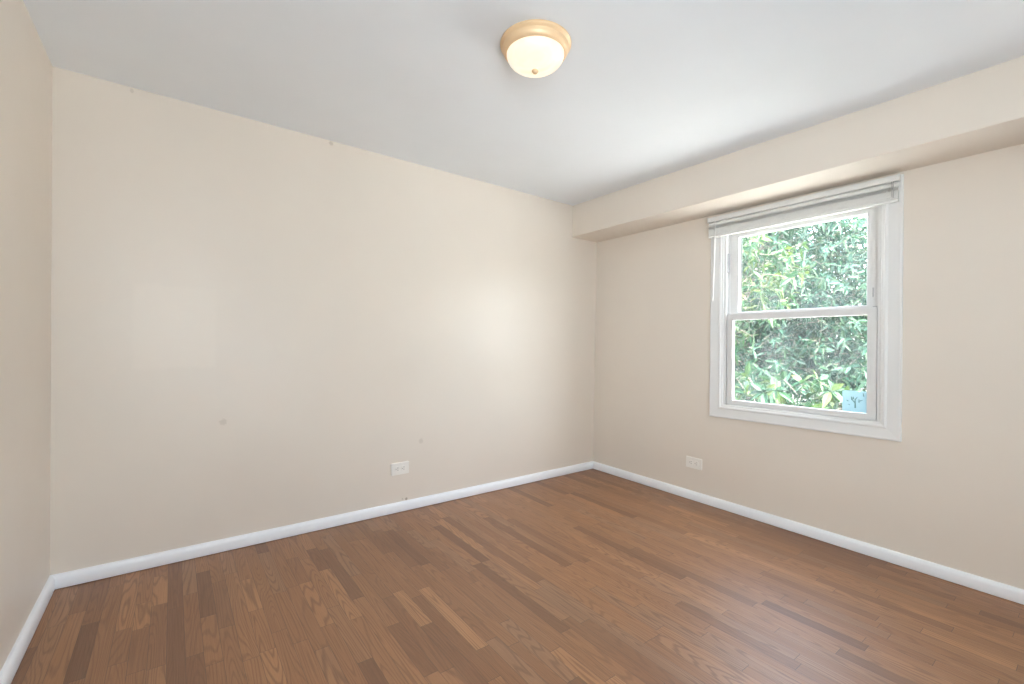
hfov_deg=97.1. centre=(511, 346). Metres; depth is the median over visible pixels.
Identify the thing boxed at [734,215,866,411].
broadleaf tree
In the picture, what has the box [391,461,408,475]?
wall outlet
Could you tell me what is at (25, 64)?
wall
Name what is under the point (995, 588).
baseboard
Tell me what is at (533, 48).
ceiling light
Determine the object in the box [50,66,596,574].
wall
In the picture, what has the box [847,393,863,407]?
print
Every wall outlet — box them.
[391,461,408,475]
[686,456,701,469]
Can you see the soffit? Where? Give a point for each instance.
(982, 111)
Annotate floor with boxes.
[11,469,1023,683]
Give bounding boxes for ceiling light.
[500,19,570,77]
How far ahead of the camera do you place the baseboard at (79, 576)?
2.69 m
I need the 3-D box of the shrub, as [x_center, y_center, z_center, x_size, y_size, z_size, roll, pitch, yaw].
[2.776,0.916,4.529,1.059,1.494,2.206,0,1,-37]
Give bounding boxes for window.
[709,174,903,441]
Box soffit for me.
[572,56,1023,241]
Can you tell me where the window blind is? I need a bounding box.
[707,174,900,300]
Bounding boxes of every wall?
[0,0,51,670]
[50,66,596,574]
[593,144,1023,588]
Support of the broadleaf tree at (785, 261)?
on the ground
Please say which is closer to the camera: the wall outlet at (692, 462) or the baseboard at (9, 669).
the baseboard at (9, 669)
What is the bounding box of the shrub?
[734,362,862,412]
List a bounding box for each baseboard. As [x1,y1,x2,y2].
[0,575,54,683]
[51,461,592,588]
[593,461,1023,604]
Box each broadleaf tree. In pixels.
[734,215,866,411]
[734,231,817,365]
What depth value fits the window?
2.69 m
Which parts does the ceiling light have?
lamp shade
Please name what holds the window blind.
attached to the window
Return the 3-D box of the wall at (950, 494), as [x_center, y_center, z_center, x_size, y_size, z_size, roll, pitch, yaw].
[2.258,-0.009,2.472,0.130,2.440,4.706,0,1,-37]
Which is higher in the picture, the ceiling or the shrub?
the ceiling
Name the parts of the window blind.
rail, lift cord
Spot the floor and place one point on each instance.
(591, 576)
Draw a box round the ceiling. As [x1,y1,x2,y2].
[23,0,1023,205]
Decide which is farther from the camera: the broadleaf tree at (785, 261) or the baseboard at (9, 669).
the broadleaf tree at (785, 261)
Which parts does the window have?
sash, sash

